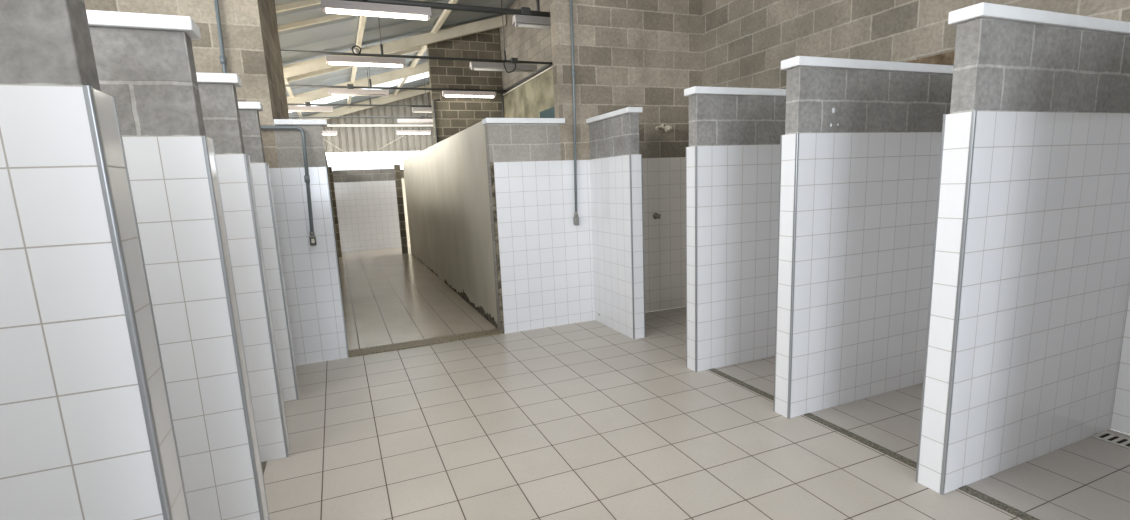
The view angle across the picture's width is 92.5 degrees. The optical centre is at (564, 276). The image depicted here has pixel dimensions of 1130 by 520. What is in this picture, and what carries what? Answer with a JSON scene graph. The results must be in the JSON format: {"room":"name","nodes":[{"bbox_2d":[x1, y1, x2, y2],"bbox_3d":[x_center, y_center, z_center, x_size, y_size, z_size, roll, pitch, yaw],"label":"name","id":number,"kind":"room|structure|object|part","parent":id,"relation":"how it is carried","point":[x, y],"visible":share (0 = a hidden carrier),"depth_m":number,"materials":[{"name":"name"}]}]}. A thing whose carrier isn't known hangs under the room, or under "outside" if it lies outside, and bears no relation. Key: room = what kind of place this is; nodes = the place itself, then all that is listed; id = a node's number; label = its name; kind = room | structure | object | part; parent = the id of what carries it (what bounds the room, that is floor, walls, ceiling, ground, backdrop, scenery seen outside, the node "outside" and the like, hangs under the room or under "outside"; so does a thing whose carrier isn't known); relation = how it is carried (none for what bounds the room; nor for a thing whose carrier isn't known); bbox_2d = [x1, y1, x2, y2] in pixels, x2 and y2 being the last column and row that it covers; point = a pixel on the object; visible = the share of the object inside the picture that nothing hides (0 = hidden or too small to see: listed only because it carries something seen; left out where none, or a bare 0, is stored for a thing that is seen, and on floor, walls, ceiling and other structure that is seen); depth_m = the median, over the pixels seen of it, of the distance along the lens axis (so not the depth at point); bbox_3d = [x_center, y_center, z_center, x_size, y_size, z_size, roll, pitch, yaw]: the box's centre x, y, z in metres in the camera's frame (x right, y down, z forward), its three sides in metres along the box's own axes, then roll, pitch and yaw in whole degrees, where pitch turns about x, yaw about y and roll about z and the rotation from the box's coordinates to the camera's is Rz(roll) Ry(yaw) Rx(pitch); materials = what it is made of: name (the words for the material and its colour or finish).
{"room":"communal shower room","nodes":[
{"label":"communal shower room","id":0,"kind":"room"},
{"bbox_2d":[84,0,288,167],"bbox_3d":[-3.702,-1.287,5.226,1.800,4.050,2.340,-7,11,-22],"label":"wall","id":1,"kind":"structure","parent":0,"point":[250,34],"depth_m":4.33,"materials":[{"name":"beige brick"}]},
{"bbox_2d":[261,461,266,474],"bbox_3d":[-0.277,1.619,-0.309,0.055,0.053,11.190,-7,11,-22],"label":"trim","id":2,"kind":"structure","parent":1,"relation":"attached to","point":[264,462],"depth_m":3.05,"materials":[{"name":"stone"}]},
{"bbox_2d":[269,119,348,364],"bbox_3d":[-2.944,-0.207,4.488,2.010,2.115,0.162,-7,11,-22],"label":"wall","id":3,"kind":"structure","parent":0,"point":[311,273],"depth_m":4.71,"materials":[{"name":"tile"}]},
{"bbox_2d":[214,0,316,245],"bbox_3d":[-2.458,-1.671,4.360,0.544,2.900,0.054,-7,11,-22],"label":"conduit","id":4,"kind":"object","parent":3,"relation":"attached to","point":[312,237],"visible":0.79,"depth_m":4.54,"materials":[{"name":"grey metal"}]},
{"bbox_3d":[-2.029,-0.105,4.826,0.012,1.721,0.012,-7,11,-22],"label":"edge trim","id":5,"kind":"part","parent":3,"relation":"part of","materials":[{"name":"silver metal"}]},
{"bbox_2d":[324,149,341,292],"bbox_3d":[-3.746,-0.868,8.608,0.120,2.060,8.170,-7,11,-22],"label":"wall","id":6,"kind":"structure","parent":0,"point":[324,149],"depth_m":9.24,"materials":[{"name":"tile"}]},
{"bbox_2d":[328,167,341,256],"bbox_3d":[-5.498,-1.536,12.847,0.152,2.060,1.100,-7,11,-22],"label":"wall","id":7,"kind":"structure","parent":0,"point":[330,168],"depth_m":12.36,"materials":[{"name":"concrete"}]},
{"bbox_2d":[289,72,429,118],"bbox_3d":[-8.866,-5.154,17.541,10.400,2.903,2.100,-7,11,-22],"label":"ceiling","id":8,"kind":"structure","parent":0,"point":[417,83],"depth_m":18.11,"materials":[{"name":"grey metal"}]},
{"bbox_2d":[322,128,337,134],"bbox_3d":[-8.114,-4.771,17.758,1.185,0.229,0.150,-7,11,-22],"label":"lamp","id":9,"kind":"object","parent":8,"relation":"hanging from","point":[328,132],"visible":0.47,"depth_m":17.86,"materials":[{"name":"white plastic"}]},
{"bbox_2d":[289,79,432,118],"bbox_3d":[-6.000,-5.352,15.824,5.820,1.412,0.110,-7,11,-22],"label":"pipe","id":10,"kind":"object","parent":8,"relation":"hanging from","point":[420,117],"visible":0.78,"depth_m":15.86,"materials":[{"name":"grey metal"}]},
{"bbox_2d":[397,119,432,122],"bbox_3d":[-4.511,-4.760,16.553,1.185,0.139,0.150,-7,11,-22],"label":"lamp","id":11,"kind":"object","parent":10,"relation":"hanging from","point":[398,120],"visible":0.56,"depth_m":16.47,"materials":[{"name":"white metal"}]},
{"bbox_2d":[396,127,430,133],"bbox_3d":[-5.299,-5.095,18.912,1.185,0.229,0.150,-7,11,-22],"label":"lamp","id":12,"kind":"object","parent":8,"relation":"hanging from","point":[403,131],"visible":1,"depth_m":18.87,"materials":[{"name":"white plastic"}]},
{"bbox_2d":[332,169,403,233],"bbox_3d":[-9.089,-2.521,18.931,10.080,2.200,0.150,-7,11,-22],"label":"wall","id":13,"kind":"structure","parent":0,"point":[402,170],"depth_m":19.95,"materials":[{"name":"concrete"}]},
{"bbox_2d":[322,92,434,152],"bbox_3d":[-9.225,-5.298,18.444,10.050,2.764,0.064,-7,11,-22],"label":"cladding","id":14,"kind":"object","parent":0,"point":[348,139],"visible":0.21,"depth_m":19.53,"materials":[{"name":"beige metal"}]},
{"bbox_2d":[274,0,515,96],"bbox_3d":[-4.808,-3.663,8.055,10.400,2.903,14.250,-7,11,-22],"label":"ceiling","id":15,"kind":"structure","parent":0,"point":[338,35],"depth_m":10.50,"materials":[{"name":"grey metal"}]},
{"bbox_2d":[284,78,302,118],"bbox_3d":[-5.991,-4.233,11.553,0.085,0.090,14.900,-7,11,-22],"label":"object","id":16,"kind":"structure","parent":15,"relation":"attached to","point":[289,89],"depth_m":12.86,"materials":[{"name":"beige paint"}]},
{"bbox_2d":[275,0,320,12],"bbox_3d":[-4.553,-3.520,7.367,9.920,2.798,0.060,-7,11,-22],"label":"rafter","id":17,"kind":"object","parent":15,"relation":"attached to","point":[284,7],"visible":0.02,"depth_m":7.62,"materials":[{"name":"beige paint"}]},
{"bbox_2d":[278,0,426,31],"bbox_3d":[-4.923,-3.656,8.232,9.920,2.798,0.060,-7,11,-22],"label":"rafter","id":18,"kind":"object","parent":15,"relation":"attached to","point":[333,16],"visible":0.02,"depth_m":8.55,"materials":[{"name":"beige paint"}]},
{"bbox_2d":[287,46,421,82],"bbox_3d":[-6.481,-4.219,11.878,9.920,2.818,0.070,-7,11,-22],"label":"rafter","id":19,"kind":"object","parent":15,"relation":"attached to","point":[412,50],"visible":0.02,"depth_m":12.28,"materials":[{"name":"beige paint"}]},
{"bbox_2d":[347,15,366,107],"bbox_3d":[-4.656,-4.786,12.037,0.085,0.090,14.900,-7,11,-22],"label":"beam","id":20,"kind":"structure","parent":15,"relation":"attached to","point":[362,21],"depth_m":10.14,"materials":[{"name":"beige paint"}]},
{"bbox_2d":[287,71,431,106],"bbox_3d":[-5.036,-4.758,13.637,5.820,0.916,0.110,-7,11,-22],"label":"pipe","id":21,"kind":"object","parent":15,"relation":"hanging from","point":[306,103],"visible":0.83,"depth_m":13.62,"materials":[{"name":"grey metal"}]},
{"bbox_2d":[288,106,332,111],"bbox_3d":[-6.300,-4.095,13.201,1.185,0.139,0.150,-7,11,-22],"label":"lamp","id":22,"kind":"object","parent":21,"relation":"hanging from","point":[290,108],"visible":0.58,"depth_m":13.19,"materials":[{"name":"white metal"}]},
{"bbox_2d":[412,107,431,112],"bbox_3d":[-3.447,-4.423,14.369,1.185,0.139,0.150,-7,11,-22],"label":"lamp","id":23,"kind":"object","parent":21,"relation":"hanging from","point":[414,109],"visible":0.49,"depth_m":14.20,"materials":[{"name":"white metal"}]},
{"bbox_2d":[285,45,506,91],"bbox_3d":[-4.043,-4.373,11.320,5.820,0.875,0.110,-7,11,-22],"label":"pipe","id":24,"kind":"object","parent":15,"relation":"hanging from","point":[349,86],"visible":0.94,"depth_m":11.41,"materials":[{"name":"grey metal"}]},
{"bbox_2d":[328,88,388,95],"bbox_3d":[-4.300,-3.846,11.293,1.185,0.139,0.150,-7,11,-22],"label":"lamp","id":25,"kind":"object","parent":24,"relation":"hanging from","point":[331,91],"visible":1,"depth_m":11.24,"materials":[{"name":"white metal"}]},
{"bbox_2d":[442,90,495,97],"bbox_3d":[-2.139,-4.079,12.093,1.185,0.139,0.150,-7,11,-22],"label":"lamp","id":26,"kind":"object","parent":24,"relation":"hanging from","point":[445,93],"visible":1,"depth_m":12.05,"materials":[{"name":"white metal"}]},
{"bbox_2d":[281,0,552,72],"bbox_3d":[-2.892,-4.137,8.578,5.820,1.616,0.164,-7,11,-22],"label":"pipe","id":27,"kind":"object","parent":15,"relation":"hanging from","point":[356,52],"visible":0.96,"depth_m":8.83,"materials":[{"name":"grey metal"}]},
{"bbox_2d":[325,55,404,67],"bbox_3d":[-3.161,-3.423,8.605,1.185,0.139,0.150,-7,11,-22],"label":"lamp","id":28,"kind":"object","parent":27,"relation":"hanging from","point":[330,59],"visible":1,"depth_m":8.56,"materials":[{"name":"white plastic"}]},
{"bbox_3d":[-1.076,-4.456,9.334,0.012,1.405,0.014,-7,11,-22],"label":"hanger rod","id":29,"kind":"part","parent":27,"relation":"part of","materials":[{"name":"grey metal"}]},
{"bbox_2d":[470,62,536,72],"bbox_3d":[-1.067,-3.663,9.463,1.185,0.139,0.150,-7,11,-22],"label":"lamp","id":30,"kind":"object","parent":27,"relation":"hanging from","point":[484,66],"visible":1,"depth_m":9.41,"materials":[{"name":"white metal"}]},
{"bbox_2d":[393,0,457,95],"bbox_3d":[-3.229,-5.377,12.554,0.085,0.090,14.900,-7,11,-22],"label":"beam","id":31,"kind":"structure","parent":15,"relation":"attached to","point":[445,13],"depth_m":11.35,"materials":[{"name":"beige paint"}]},
{"bbox_2d":[343,0,549,16],"bbox_3d":[-1.860,-3.796,6.154,5.820,1.341,0.136,-7,11,-22],"label":"pipe","id":32,"kind":"object","parent":15,"relation":"hanging from","point":[434,5],"visible":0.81,"depth_m":6.51,"materials":[{"name":"grey metal"}]},
{"bbox_2d":[321,0,431,20],"bbox_3d":[-2.135,-3.039,6.170,1.185,0.139,0.150,-7,11,-22],"label":"lamp","id":33,"kind":"object","parent":32,"relation":"hanging from","point":[327,6],"visible":1,"depth_m":6.12,"materials":[{"name":"white plastic"}]},
{"bbox_2d":[512,14,550,28],"bbox_3d":[-0.092,-3.274,7.007,1.185,0.139,0.150,-7,11,-22],"label":"lamp","id":34,"kind":"object","parent":32,"relation":"hanging from","point":[518,20],"visible":0.44,"depth_m":6.83,"materials":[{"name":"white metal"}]},
{"bbox_2d":[401,178,409,242],"bbox_3d":[-3.993,-1.897,15.341,1.380,1.780,0.130,-7,11,-22],"label":"wall","id":35,"kind":"structure","parent":0,"point":[403,180],"depth_m":15.08,"materials":[{"name":"beige paint"}]},
{"bbox_2d":[394,121,497,328],"bbox_3d":[-2.243,-1.049,9.057,0.352,2.134,7.870,-6,11,-21],"label":"wall","id":36,"kind":"structure","parent":0,"point":[447,188],"depth_m":7.20,"materials":[{"name":"paint"}]},
{"bbox_2d":[427,28,502,143],"bbox_3d":[-2.225,-3.301,12.722,1.665,5.300,0.130,-7,11,-22],"label":"wall","id":37,"kind":"structure","parent":0,"point":[454,115],"depth_m":12.43,"materials":[{"name":"brick"}]},
{"bbox_2d":[433,99,439,143],"bbox_3d":[-2.832,-2.313,12.514,0.168,3.438,0.036,-7,11,-22],"label":"conduit","id":38,"kind":"object","parent":37,"relation":"attached to","point":[435,99],"visible":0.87,"depth_m":12.25,"materials":[{"name":"grey metal"}]},
{"bbox_2d":[301,241,678,364],"bbox_3d":[-5.097,-0.378,12.335,12.000,0.082,15.875,-7,11,-22],"label":"floor","id":39,"kind":"structure","parent":0,"point":[389,296],"depth_m":7.21,"materials":[{"name":"tile"}]},
{"bbox_2d":[332,168,400,251],"bbox_3d":[-4.968,-1.696,13.745,1.520,2.020,0.127,-7,11,-22],"label":"wall","id":40,"kind":"structure","parent":39,"relation":"on","point":[366,199],"depth_m":13.67,"materials":[{"name":"white tile"}]},
{"bbox_2d":[482,0,701,333],"bbox_3d":[0.361,-2.112,5.602,2.525,5.200,0.162,-7,11,-22],"label":"wall","id":41,"kind":"structure","parent":0,"point":[645,54],"depth_m":5.62,"materials":[{"name":"white tile"}]},
{"bbox_2d":[348,329,501,356],"bbox_3d":[-1.352,0.669,5.345,1.460,0.060,0.212,-7,11,-22],"label":"trim","id":42,"kind":"structure","parent":41,"relation":"attached to","point":[465,336],"depth_m":5.30,"materials":[{"name":"metal"}]},
{"bbox_2d":[570,0,578,224],"bbox_3d":[0.071,-1.989,5.394,0.078,2.945,0.050,-7,11,-22],"label":"conduit","id":43,"kind":"object","parent":41,"relation":"attached to","point":[575,218],"visible":1,"depth_m":5.45,"materials":[{"name":"grey metal"}]},
{"bbox_2d":[653,213,660,218],"bbox_3d":[1.025,-0.670,5.998,0.072,0.072,0.074,-7,11,-22],"label":"shower valve","id":44,"kind":"object","parent":41,"relation":"attached to","point":[655,215],"visible":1,"depth_m":5.98,"materials":[{"name":"silver metal"}]},
{"bbox_2d":[655,123,672,132],"bbox_3d":[1.066,-1.602,5.843,0.196,0.096,0.092,4,12,31],"label":"shower","id":45,"kind":"object","parent":41,"relation":"attached to","point":[667,128],"visible":1,"depth_m":5.80,"materials":[{"name":"beige plastic"}]},
{"bbox_2d":[263,306,1129,519],"bbox_3d":[1.002,1.489,0.218,6.094,0.080,11.190,-7,11,-22],"label":"floor","id":46,"kind":"structure","parent":0,"point":[588,420],"depth_m":3.08,"materials":[{"name":"beige tile"}]},
{"bbox_2d":[0,0,189,519],"bbox_3d":[-1.645,0.367,0.883,1.660,2.122,0.134,-7,11,-22],"label":"wall","id":47,"kind":"structure","parent":46,"relation":"on","point":[87,432],"depth_m":1.06,"materials":[{"name":"white tile"}]},
{"bbox_3d":[-0.866,0.487,1.171,0.012,1.721,0.012,-7,11,-22],"label":"edge trim","id":48,"kind":"part","parent":47,"relation":"part of","materials":[{"name":"silver metal"}]},
{"bbox_3d":[-0.911,0.470,1.278,0.012,1.721,0.012,-7,11,-22],"label":"edge trim","id":49,"kind":"part","parent":47,"relation":"part of","materials":[{"name":"silver metal"}]},
{"bbox_2d":[86,10,269,519],"bbox_3d":[-2.037,0.223,1.798,1.660,2.122,0.134,-7,11,-22],"label":"wall","id":50,"kind":"structure","parent":46,"relation":"on","point":[144,61],"depth_m":1.97,"materials":[{"name":"white tile"}]},
{"bbox_3d":[-1.257,0.343,2.086,0.012,1.721,0.012,-7,11,-22],"label":"edge trim","id":51,"kind":"part","parent":50,"relation":"part of","materials":[{"name":"silver metal"}]},
{"bbox_3d":[-1.303,0.326,2.193,0.012,1.721,0.012,-7,11,-22],"label":"edge trim","id":52,"kind":"part","parent":50,"relation":"part of","materials":[{"name":"silver metal"}]},
{"bbox_2d":[196,73,289,461],"bbox_3d":[-2.428,0.080,2.709,1.658,2.122,0.134,-7,11,-22],"label":"wall","id":53,"kind":"structure","parent":46,"relation":"on","point":[217,91],"depth_m":2.92,"materials":[{"name":"white tile"}]},
{"bbox_3d":[-1.649,0.200,2.996,0.012,1.721,0.012,-7,11,-22],"label":"edge trim","id":54,"kind":"part","parent":53,"relation":"part of","materials":[{"name":"silver metal"}]},
{"bbox_3d":[-1.695,0.183,3.103,0.012,1.721,0.012,-7,11,-22],"label":"edge trim","id":55,"kind":"part","parent":53,"relation":"part of","materials":[{"name":"silver metal"}]},
{"bbox_2d":[238,102,298,400],"bbox_3d":[-2.801,-0.057,3.583,1.658,2.122,0.134,-7,11,-22],"label":"wall","id":56,"kind":"structure","parent":46,"relation":"on","point":[248,111],"depth_m":3.81,"materials":[{"name":"white tile"}]},
{"bbox_3d":[-2.022,0.062,3.870,0.012,1.721,0.012,-7,11,-22],"label":"edge trim","id":57,"kind":"part","parent":56,"relation":"part of","materials":[{"name":"silver metal"}]},
{"bbox_3d":[-2.068,0.046,3.977,0.012,1.721,0.012,-7,11,-22],"label":"edge trim","id":58,"kind":"part","parent":56,"relation":"part of","materials":[{"name":"silver metal"}]},
{"bbox_2d":[586,107,644,338],"bbox_3d":[0.499,-0.519,5.379,0.152,2.130,0.874,-7,11,-22],"label":"wall","id":59,"kind":"structure","parent":46,"relation":"on","point":[616,176],"depth_m":5.20,"materials":[{"name":"white tile"}]},
{"bbox_3d":[0.621,-0.251,5.010,0.012,1.721,0.012,-7,11,-22],"label":"edge trim","id":60,"kind":"part","parent":59,"relation":"part of","materials":[{"name":"silver metal"}]},
{"bbox_3d":[0.729,-0.264,5.054,0.012,1.721,0.012,-7,11,-22],"label":"edge trim","id":61,"kind":"part","parent":59,"relation":"part of","materials":[{"name":"silver metal"}]},
{"bbox_2d":[684,86,785,371],"bbox_3d":[1.613,-0.390,4.361,1.461,2.134,0.134,-7,11,-22],"label":"wall","id":62,"kind":"structure","parent":46,"relation":"on","point":[733,151],"depth_m":4.16,"materials":[{"name":"white tile"}]},
{"bbox_3d":[0.942,-0.120,4.181,0.012,1.721,0.012,-7,11,-22],"label":"edge trim","id":63,"kind":"part","parent":62,"relation":"part of","materials":[{"name":"silver metal"}]},
{"bbox_3d":[0.988,-0.103,4.074,0.012,1.721,0.012,-7,11,-22],"label":"edge trim","id":64,"kind":"part","parent":62,"relation":"part of","materials":[{"name":"silver metal"}]},
{"bbox_2d":[774,56,953,418],"bbox_3d":[1.980,-0.254,3.499,1.465,2.134,0.134,-7,11,-22],"label":"wall","id":65,"kind":"structure","parent":46,"relation":"on","point":[860,146],"depth_m":3.36,"materials":[{"name":"white tile"}]},
{"bbox_3d":[1.307,0.016,3.318,0.012,1.721,0.012,-7,11,-22],"label":"edge trim","id":66,"kind":"part","parent":65,"relation":"part of","materials":[{"name":"silver metal"}]},
{"bbox_3d":[1.353,0.033,3.211,0.012,1.721,0.012,-7,11,-22],"label":"edge trim","id":67,"kind":"part","parent":65,"relation":"part of","materials":[{"name":"silver metal"}]},
{"bbox_2d":[915,2,1129,494],"bbox_3d":[2.342,-0.122,2.656,1.461,2.134,0.134,-7,11,-22],"label":"wall","id":68,"kind":"structure","parent":46,"relation":"on","point":[1030,282],"depth_m":2.50,"materials":[{"name":"white tile"}]},
{"bbox_2d":[708,368,1039,519],"bbox_3d":[2.956,1.416,0.059,0.055,0.053,9.400,-7,11,-22],"label":"trim","id":69,"kind":"structure","parent":68,"relation":"attached to","point":[969,490],"depth_m":2.92,"materials":[{"name":"metal"}]},
{"bbox_3d":[1.671,0.148,2.476,0.012,1.721,0.012,-7,11,-22],"label":"edge trim","id":70,"kind":"part","parent":68,"relation":"part of","materials":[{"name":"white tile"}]},
{"bbox_3d":[1.717,0.165,2.369,0.012,1.721,0.012,-7,11,-22],"label":"edge trim","id":71,"kind":"part","parent":68,"relation":"part of","materials":[{"name":"silver metal"}]},
{"bbox_2d":[1092,431,1129,448],"bbox_3d":[3.059,0.919,2.765,0.130,0.027,0.517,-7,11,-22],"label":"floor drain","id":72,"kind":"object","parent":46,"relation":"on","point":[1106,436],"visible":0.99,"depth_m":2.94,"materials":[{"name":"silver metal"}]},
{"bbox_2d":[499,0,1129,434],"bbox_3d":[0.661,-2.660,8.217,0.186,5.350,27.200,-7,11,-22],"label":"wall","id":73,"kind":"structure","parent":0,"point":[745,43],"depth_m":4.72,"materials":[{"name":"brick"}]},
{"bbox_2d":[327,125,432,126],"bbox_3d":[-6.801,-4.991,17.879,5.820,0.060,0.060,-7,11,-22],"label":"girt","id":74,"kind":"object","parent":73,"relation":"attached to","point":[327,125],"visible":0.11,"depth_m":18.11,"materials":[{"name":"beige paint"}]},
{"bbox_2d":[501,89,503,117],"bbox_3d":[-1.457,-3.724,12.858,0.044,1.420,0.044,-7,11,-22],"label":"conduit","id":75,"kind":"object","parent":73,"relation":"attached to","point":[501,89],"visible":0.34,"depth_m":12.79,"materials":[{"name":"grey metal"}]},
{"bbox_2d":[502,64,550,92],"bbox_3d":[-0.035,-3.816,9.386,0.052,0.052,7.400,-7,11,-22],"label":"conduit","id":76,"kind":"object","parent":73,"relation":"attached to","point":[547,65],"visible":0.32,"depth_m":11.02,"materials":[{"name":"grey metal"}]},
{"bbox_3d":[-0.086,-1.709,10.134,0.008,2.880,1.800,-7,11,-22],"label":"painted panel","id":77,"kind":"part","parent":73,"relation":"part of","materials":[{"name":"teal paint"}]},
{"bbox_3d":[-10.722,-1.056,9.825,0.100,2.600,15.870,-7,11,-22],"label":"wall","id":78,"kind":"structure","parent":0,"visible":0},
{"bbox_2d":[287,62,428,105],"bbox_3d":[-7.185,-4.318,13.567,9.920,2.968,0.120,-7,11,-22],"label":"rafter","id":79,"kind":"object","parent":78,"relation":"attached to","point":[321,93],"visible":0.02,"depth_m":14.23,"materials":[{"name":"beige paint"}]},
{"bbox_2d":[297,84,429,119],"bbox_3d":[-9.055,-5.044,17.928,9.920,2.988,0.120,-7,11,-22],"label":"rafter","id":80,"kind":"object","parent":78,"relation":"attached to","point":[344,110],"visible":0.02,"depth_m":18.75,"materials":[{"name":"beige paint"}]},
{"bbox_2d":[283,15,505,78],"bbox_3d":[-5.843,-3.839,10.425,9.920,2.938,0.120,-7,11,-22],"label":"rafter","id":81,"kind":"object","parent":78,"relation":"attached to","point":[316,64],"visible":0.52,"depth_m":11.32,"materials":[{"name":"beige paint"}]}
]}

